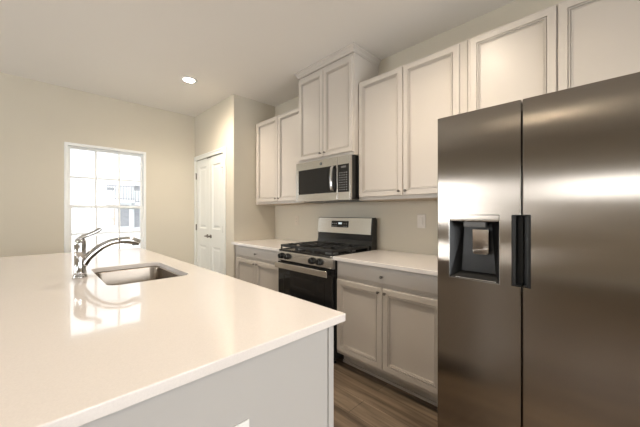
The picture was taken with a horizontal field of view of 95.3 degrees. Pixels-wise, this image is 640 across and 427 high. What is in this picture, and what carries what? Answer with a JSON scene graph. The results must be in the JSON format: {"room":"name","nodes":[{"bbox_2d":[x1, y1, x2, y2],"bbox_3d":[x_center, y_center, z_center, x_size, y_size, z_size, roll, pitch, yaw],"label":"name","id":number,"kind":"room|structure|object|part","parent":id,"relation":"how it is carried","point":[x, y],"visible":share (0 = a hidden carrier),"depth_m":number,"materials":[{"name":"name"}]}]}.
{"room":"kitchen","nodes":[
{"label":"kitchen","id":0,"kind":"room"},
{"bbox_2d":[0,72,194,264],"bbox_3d":[-3.960,-0.117,2.662,6.770,2.775,0.140,0,0,-45],"label":"wall","id":1,"kind":"structure","parent":0,"point":[37,118],"depth_m":3.46,"materials":[{"name":"paint"}]},
{"bbox_2d":[64,142,145,252],"bbox_3d":[-2.758,-0.091,3.792,0.923,1.527,0.155,0,0,-45],"label":"window","id":2,"kind":"structure","parent":1,"relation":"in","point":[68,233],"depth_m":3.72,"materials":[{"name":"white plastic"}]},
{"bbox_3d":[-2.778,-0.442,3.812,0.795,0.759,0.030,0,0,-45],"label":"sash","id":3,"kind":"part","parent":2,"relation":"part of","materials":[{"name":"white plastic"}]},
{"bbox_3d":[-2.752,0.256,3.786,0.795,0.720,0.032,0,0,-45],"label":"sash","id":4,"kind":"part","parent":2,"relation":"part of","materials":[{"name":"white plastic"}]},
{"bbox_2d":[195,94,241,277],"bbox_3d":[-1.477,-0.117,4.145,0.110,2.775,1.230,0,0,-45],"label":"wall","id":5,"kind":"structure","parent":0,"point":[219,126],"depth_m":3.75,"materials":[{"name":"paint"}]},
{"bbox_2d":[194,147,225,274],"bbox_3d":[-1.593,0.199,4.171,0.088,2.142,1.024,0,0,-45],"label":"door","id":6,"kind":"structure","parent":5,"relation":"in","point":[209,172],"depth_m":4.15,"materials":[{"name":"white paint"}]},
{"bbox_2d":[0,0,515,116],"bbox_3d":[-0.913,-1.555,-0.334,6.910,0.100,8.685,0,0,-45],"label":"ceiling","id":7,"kind":"structure","parent":0,"point":[134,51],"depth_m":2.54,"materials":[{"name":"paint"}]},
{"bbox_2d":[180,76,197,83],"bbox_3d":[-1.477,-1.502,3.286,0.180,0.006,0.180,0,0,-45],"label":"recessed light","id":8,"kind":"object","parent":7,"relation":"in","point":[186,79],"visible":1,"depth_m":3.29,"materials":[{"name":"white plastic"}]},
{"bbox_2d":[242,97,274,240],"bbox_3d":[-0.860,-0.117,3.967,0.520,2.775,0.110,0,0,-45],"label":"wall","id":9,"kind":"structure","parent":0,"point":[258,221],"depth_m":3.86,"materials":[{"name":"paint"}]},
{"bbox_2d":[334,356,437,426],"bbox_3d":[-0.913,1.320,-0.334,6.910,0.100,8.685,0,0,-45],"label":"floor","id":10,"kind":"structure","parent":0,"point":[361,399],"depth_m":1.94,"materials":[{"name":"brown wood"}]},
{"bbox_2d":[79,326,333,426],"bbox_3d":[-1.219,0.828,1.724,0.921,0.885,2.764,0,0,-45],"label":"kitchen island","id":11,"kind":"object","parent":10,"relation":"on","point":[291,384],"visible":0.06,"depth_m":0.83,"materials":[{"name":"paint"}]},
{"bbox_2d":[0,248,344,426],"bbox_3d":[-1.331,0.369,1.619,1.215,0.029,2.824,0,0,-45],"label":"island countertop","id":12,"kind":"structure","parent":11,"relation":"on","point":[74,352],"depth_m":0.90,"materials":[{"name":"white stone"}]},
{"bbox_2d":[72,227,140,278],"bbox_3d":[-1.232,0.216,1.699,0.326,0.276,0.068,0,0,-45],"label":"faucet","id":13,"kind":"object","parent":12,"relation":"on","point":[82,259],"visible":1,"depth_m":1.61,"materials":[{"name":"silver metal"}]},
{"bbox_3d":[-1.324,0.344,1.609,0.068,0.020,0.068,0,0,-45],"label":"plate","id":14,"kind":"part","parent":13,"relation":"part of","materials":[{"name":"silver metal"}]},
{"bbox_3d":[-1.293,0.116,1.639,0.111,0.075,0.048,0,0,-45],"label":"lever handle","id":15,"kind":"part","parent":13,"relation":"part of","materials":[{"name":"silver metal"}]},
{"bbox_3d":[-1.262,0.219,1.669,0.193,0.155,0.045,0,0,-45],"label":"spout","id":16,"kind":"part","parent":13,"relation":"part of","materials":[{"name":"silver metal"}]},
{"bbox_2d":[95,266,181,284],"bbox_3d":[-1.115,0.485,1.786,0.437,0.198,0.684,0,0,-45],"label":"sink","id":17,"kind":"object","parent":12,"relation":"in","point":[132,275],"visible":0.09,"depth_m":2.02,"materials":[{"name":"metal"}]},
{"bbox_2d":[234,419,248,426],"bbox_3d":[-0.221,0.623,0.772,0.078,0.120,0.010,0,0,-45],"label":"wall outlet","id":18,"kind":"object","parent":11,"relation":"attached to","point":[245,423],"visible":1,"depth_m":0.79,"materials":[{"name":"white plastic"}]},
{"bbox_3d":[0.029,0.828,1.038,0.026,0.885,0.032,0,0,-45],"label":"corner trim","id":19,"kind":"part","parent":11,"relation":"part of","materials":[{"name":"paint"}]},
{"bbox_2d":[235,245,278,291],"bbox_3d":[-0.529,0.828,3.531,0.653,0.884,0.971,0,0,-45],"label":"base cabinet","id":20,"kind":"object","parent":10,"relation":"on","point":[256,266],"visible":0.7,"depth_m":3.28,"materials":[{"name":"paint"}]},
{"bbox_3d":[-0.877,0.840,3.470,0.020,0.593,0.446,0,0,-45],"label":"cabinet door","id":21,"kind":"part","parent":20,"relation":"part of","materials":[{"name":"paint"}]},
{"bbox_3d":[-0.718,0.461,3.309,0.020,0.125,0.897,0,0,-45],"label":"drawer","id":22,"kind":"part","parent":20,"relation":"part of","materials":[{"name":"paint"}]},
{"bbox_2d":[231,239,300,250],"bbox_3d":[-0.532,0.369,3.527,0.666,0.029,0.973,0,0,-45],"label":"countertop","id":23,"kind":"structure","parent":20,"relation":"on","point":[267,244],"depth_m":3.45,"materials":[{"name":"white stone"}]},
{"bbox_3d":[-0.560,0.840,3.149,0.020,0.593,0.446,0,0,-45],"label":"cabinet door","id":24,"kind":"part","parent":20,"relation":"part of","materials":[{"name":"paint"}]},
{"bbox_2d":[275,217,376,362],"bbox_3d":[0.048,0.656,2.885,0.693,1.228,0.749,0,0,-45],"label":"gas range","id":25,"kind":"object","parent":10,"relation":"on","point":[307,271],"visible":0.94,"depth_m":2.77,"materials":[{"name":"black metal"}]},
{"bbox_3d":[-0.183,0.504,2.661,0.048,0.055,0.714,0,0,-45],"label":"oven handle","id":26,"kind":"part","parent":25,"relation":"part of","materials":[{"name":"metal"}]},
{"bbox_3d":[-0.163,0.495,2.678,0.005,0.040,0.743,0,0,-45],"label":"door rail","id":27,"kind":"part","parent":25,"relation":"part of","materials":[{"name":"silver metal"}]},
{"bbox_3d":[-0.149,0.760,2.691,0.034,0.570,0.743,0,0,-45],"label":"oven door","id":28,"kind":"part","parent":25,"relation":"part of","materials":[{"name":"black glass"}]},
{"bbox_3d":[-0.149,0.420,2.691,0.036,0.090,0.749,0,0,-45],"label":"control panel","id":29,"kind":"part","parent":25,"relation":"part of","materials":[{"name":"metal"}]},
{"bbox_3d":[-0.081,0.419,2.577,0.035,0.062,0.062,0,0,-45],"label":"knob","id":30,"kind":"part","parent":25,"relation":"part of","materials":[{"name":"black plastic"}]},
{"bbox_2d":[282,260,343,359],"bbox_3d":[0.076,0.800,2.913,0.595,0.850,0.749,0,0,-45],"label":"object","id":31,"kind":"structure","parent":25,"relation":"in","point":[337,355],"depth_m":2.44,"materials":[{"name":"black glass"}]},
{"bbox_3d":[-0.016,0.419,2.510,0.035,0.062,0.062,0,0,-45],"label":"knob","id":32,"kind":"part","parent":25,"relation":"part of","materials":[{"name":"black plastic"}]},
{"bbox_2d":[279,241,368,257],"bbox_3d":[0.036,0.340,2.874,0.534,0.068,0.749,0,0,-45],"label":"cooktop","id":33,"kind":"object","parent":25,"relation":"in","point":[311,249],"depth_m":2.78,"materials":[{"name":"metal"}]},
{"bbox_3d":[0.210,0.112,3.105,0.010,0.068,0.240,0,0,-45],"label":"clock panel","id":34,"kind":"part","parent":25,"relation":"part of","materials":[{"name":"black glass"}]},
{"bbox_3d":[0.238,0.127,3.078,0.022,0.162,0.733,0,0,-45],"label":"backguard panel","id":35,"kind":"part","parent":25,"relation":"part of","materials":[{"name":"metal"}]},
{"bbox_2d":[337,261,437,406],"bbox_3d":[0.663,0.828,2.321,0.653,0.884,0.908,0,0,-45],"label":"base cabinet","id":36,"kind":"object","parent":10,"relation":"on","point":[388,332],"visible":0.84,"depth_m":2.07,"materials":[{"name":"paint"}]},
{"bbox_3d":[0.299,0.840,2.276,0.020,0.593,0.439,0,0,-45],"label":"cabinet door","id":37,"kind":"part","parent":36,"relation":"part of","materials":[{"name":"paint"}]},
{"bbox_2d":[332,250,437,275],"bbox_3d":[0.662,0.369,2.314,0.666,0.029,0.920,0,0,-45],"label":"countertop","id":38,"kind":"structure","parent":36,"relation":"on","point":[403,261],"depth_m":2.22,"materials":[{"name":"white stone"}]},
{"bbox_3d":[0.456,0.461,2.117,0.020,0.125,0.884,0,0,-45],"label":"drawer","id":39,"kind":"part","parent":36,"relation":"part of","materials":[{"name":"paint"}]},
{"bbox_3d":[0.612,0.840,1.958,0.020,0.593,0.439,0,0,-45],"label":"cabinet door","id":40,"kind":"part","parent":36,"relation":"part of","materials":[{"name":"paint"}]},
{"bbox_2d":[438,72,639,426],"bbox_3d":[1.253,0.381,1.541,0.852,1.778,0.909,0,0,-45],"label":"refrigerator","id":41,"kind":"object","parent":10,"relation":"on","point":[539,196],"visible":1,"depth_m":1.24,"materials":[{"name":"grey metal"}]},
{"bbox_3d":[0.757,0.168,1.442,0.004,0.327,0.233,0,0,-45],"label":"dispenser trim","id":42,"kind":"part","parent":41,"relation":"part of","materials":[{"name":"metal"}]},
{"bbox_3d":[0.791,0.344,1.461,0.078,1.703,0.376,0,0,-45],"label":"freezer door","id":43,"kind":"part","parent":41,"relation":"part of","materials":[{"name":"metal"}]},
{"bbox_3d":[0.884,0.168,1.316,0.005,0.329,0.038,0,0,-45],"label":"handle trim","id":44,"kind":"part","parent":41,"relation":"part of","materials":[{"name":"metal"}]},
{"bbox_3d":[0.903,0.168,1.332,0.050,0.323,0.036,0,0,-45],"label":"pocket handle","id":45,"kind":"part","parent":41,"relation":"part of","materials":[{"name":"black plastic"}]},
{"bbox_3d":[0.931,0.168,1.304,0.050,0.323,0.030,0,0,-45],"label":"pocket handle","id":46,"kind":"part","parent":41,"relation":"part of","materials":[{"name":"black plastic"}]},
{"bbox_3d":[1.113,0.344,1.135,0.078,1.703,0.526,0,0,-45],"label":"fridge door","id":47,"kind":"part","parent":41,"relation":"part of","materials":[{"name":"metal"}]},
{"bbox_2d":[275,0,564,255],"bbox_3d":[1.499,-0.117,2.041,0.140,2.775,8.685,0,0,-45],"label":"wall","id":48,"kind":"structure","parent":0,"point":[397,230],"depth_m":2.68,"materials":[{"name":"paint"}]},
{"bbox_2d":[256,107,322,204],"bbox_3d":[-0.421,-0.653,3.637,0.354,1.078,0.971,0,0,-45],"label":"upper cabinet","id":49,"kind":"object","parent":48,"relation":"attached to","point":[277,137],"visible":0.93,"depth_m":3.52,"materials":[{"name":"paint"}]},
{"bbox_3d":[-0.667,-0.661,3.685,0.020,1.030,0.452,0,0,-45],"label":"cabinet door","id":50,"kind":"part","parent":49,"relation":"part of","materials":[{"name":"paint"}]},
{"bbox_3d":[-0.346,-0.661,3.359,0.020,1.030,0.452,0,0,-45],"label":"cabinet door","id":51,"kind":"part","parent":49,"relation":"part of","materials":[{"name":"paint"}]},
{"bbox_3d":[-0.402,-0.116,3.656,0.294,0.004,0.941,0,0,-45],"label":"panel","id":52,"kind":"part","parent":49,"relation":"part of","materials":[{"name":"beige wood"}]},
{"bbox_2d":[294,42,380,163],"bbox_3d":[0.160,-1.016,2.996,0.424,0.975,0.821,0,0,-45],"label":"upper cabinet","id":53,"kind":"object","parent":48,"relation":"attached to","point":[328,87],"visible":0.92,"depth_m":2.79,"materials":[{"name":"paint"}]},
{"bbox_3d":[-0.096,-0.985,3.005,0.020,0.850,0.366,0,0,-45],"label":"cabinet door","id":54,"kind":"part","parent":53,"relation":"part of","materials":[{"name":"paint"}]},
{"bbox_2d":[296,154,365,202],"bbox_3d":[0.142,-0.324,2.979,0.472,0.409,0.742,0,0,-45],"label":"microwave","id":55,"kind":"object","parent":53,"relation":"attached to","point":[334,179],"visible":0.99,"depth_m":2.77,"materials":[{"name":"silver metal"}]},
{"bbox_3d":[-0.037,-0.324,2.910,0.030,0.404,0.588,0,0,-45],"label":"door","id":56,"kind":"part","parent":55,"relation":"part of","materials":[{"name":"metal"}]},
{"bbox_3d":[0.112,-0.325,2.706,0.047,0.238,0.034,0,0,-45],"label":"door handle","id":57,"kind":"part","parent":55,"relation":"part of","materials":[{"name":"silver metal"}]},
{"bbox_3d":[0.156,-0.126,2.992,0.400,0.014,0.722,0,0,-45],"label":"underside panel","id":58,"kind":"part","parent":55,"relation":"part of","materials":[{"name":"grey plastic"}]},
{"bbox_3d":[0.224,-0.324,2.645,0.030,0.404,0.152,0,0,-45],"label":"control frame","id":59,"kind":"part","parent":55,"relation":"part of","materials":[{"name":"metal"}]},
{"bbox_3d":[0.161,-1.474,2.996,0.423,0.058,0.821,0,0,-45],"label":"crown moulding","id":60,"kind":"part","parent":53,"relation":"part of","materials":[{"name":"paint"}]},
{"bbox_3d":[0.165,-0.985,2.740,0.020,0.850,0.366,0,0,-45],"label":"cabinet door","id":61,"kind":"part","parent":53,"relation":"part of","materials":[{"name":"paint"}]},
{"bbox_2d":[359,40,467,201],"bbox_3d":[0.777,-0.653,2.419,0.354,1.078,0.928,0,0,-45],"label":"upper cabinet","id":62,"kind":"object","parent":48,"relation":"attached to","point":[400,108],"visible":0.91,"depth_m":2.29,"materials":[{"name":"paint"}]},
{"bbox_3d":[0.510,-0.661,2.490,0.020,1.030,0.437,0,0,-45],"label":"cabinet door","id":63,"kind":"part","parent":62,"relation":"part of","materials":[{"name":"paint"}]},
{"bbox_3d":[0.797,-0.116,2.439,0.294,0.004,0.898,0,0,-45],"label":"panel","id":64,"kind":"part","parent":62,"relation":"part of","materials":[{"name":"beige wood"}]},
{"bbox_3d":[0.818,-0.661,2.177,0.020,1.030,0.429,0,0,-45],"label":"cabinet door","id":65,"kind":"part","parent":62,"relation":"part of","materials":[{"name":"paint"}]},
{"bbox_2d":[417,214,425,227],"bbox_3d":[0.888,0.067,2.554,0.011,0.120,0.078,0,0,-45],"label":"light switch","id":66,"kind":"object","parent":48,"relation":"attached to","point":[421,218],"visible":1,"depth_m":2.55,"materials":[{"name":"beige plastic"}]},
{"bbox_2d":[468,0,639,111],"bbox_3d":[1.446,-0.876,1.759,0.328,0.632,0.948,0,0,-45],"label":"upper cabinet","id":67,"kind":"object","parent":48,"relation":"attached to","point":[566,44],"visible":0.58,"depth_m":1.65,"materials":[{"name":"paint"}]},
{"bbox_3d":[1.178,-0.882,1.811,0.020,0.588,0.457,0,0,-45],"label":"cabinet door","id":68,"kind":"part","parent":67,"relation":"part of","materials":[{"name":"paint"}]},
{"bbox_3d":[1.502,-0.882,1.481,0.020,0.588,0.457,0,0,-45],"label":"cabinet door","id":69,"kind":"part","parent":67,"relation":"part of","materials":[{"name":"paint"}]},
{"label":"outside","id":70,"kind":"structure","parent":0,"visible":0},
{"bbox_2d":[72,234,139,251],"bbox_3d":[-3.397,1.670,17.705,100.000,0.100,110.000,0,0,-45],"label":"ground","id":71,"kind":"structure","parent":70,"point":[90,241],"depth_m":16.29,"materials":[{"name":"white"}]},
{"bbox_2d":[70,149,133,236],"bbox_3d":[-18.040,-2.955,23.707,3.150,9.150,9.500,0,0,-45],"label":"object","id":72,"kind":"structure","parent":71,"relation":"on","point":[82,162],"depth_m":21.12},
{"bbox_3d":[-15.279,0.120,21.401,0.450,1.500,0.059,0,0,-45],"label":"door","id":73,"kind":"part","parent":72,"relation":"part of","materials":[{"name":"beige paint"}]},
{"bbox_3d":[-14.226,-1.490,20.831,1.650,1.020,0.050,0,0,-45],"label":"railing","id":74,"kind":"part","parent":72,"relation":"part of","materials":[{"name":"grey"}]},
{"bbox_3d":[-14.762,0.170,21.909,0.700,1.600,0.059,0,0,-45],"label":"garage door","id":75,"kind":"part","parent":72,"relation":"part of","materials":[{"name":"grey"}]},
{"bbox_2d":[131,156,139,233],"bbox_3d":[-15.707,-2.255,26.846,4.520,7.750,9.500,0,0,-45],"label":"townhouse","id":76,"kind":"structure","parent":71,"relation":"on","point":[135,161],"depth_m":22.95,"materials":[{"name":"white"}]},
{"bbox_3d":[-14.114,0.295,23.389,1.300,1.550,0.059,0,0,-45],"label":"garage door","id":77,"kind":"part","parent":76,"relation":"part of","materials":[{"name":"grey"}]},
{"bbox_3d":[-13.275,-1.340,22.609,1.800,1.020,0.050,0,0,-45],"label":"railing","id":78,"kind":"part","parent":76,"relation":"part of","materials":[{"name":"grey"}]}
]}

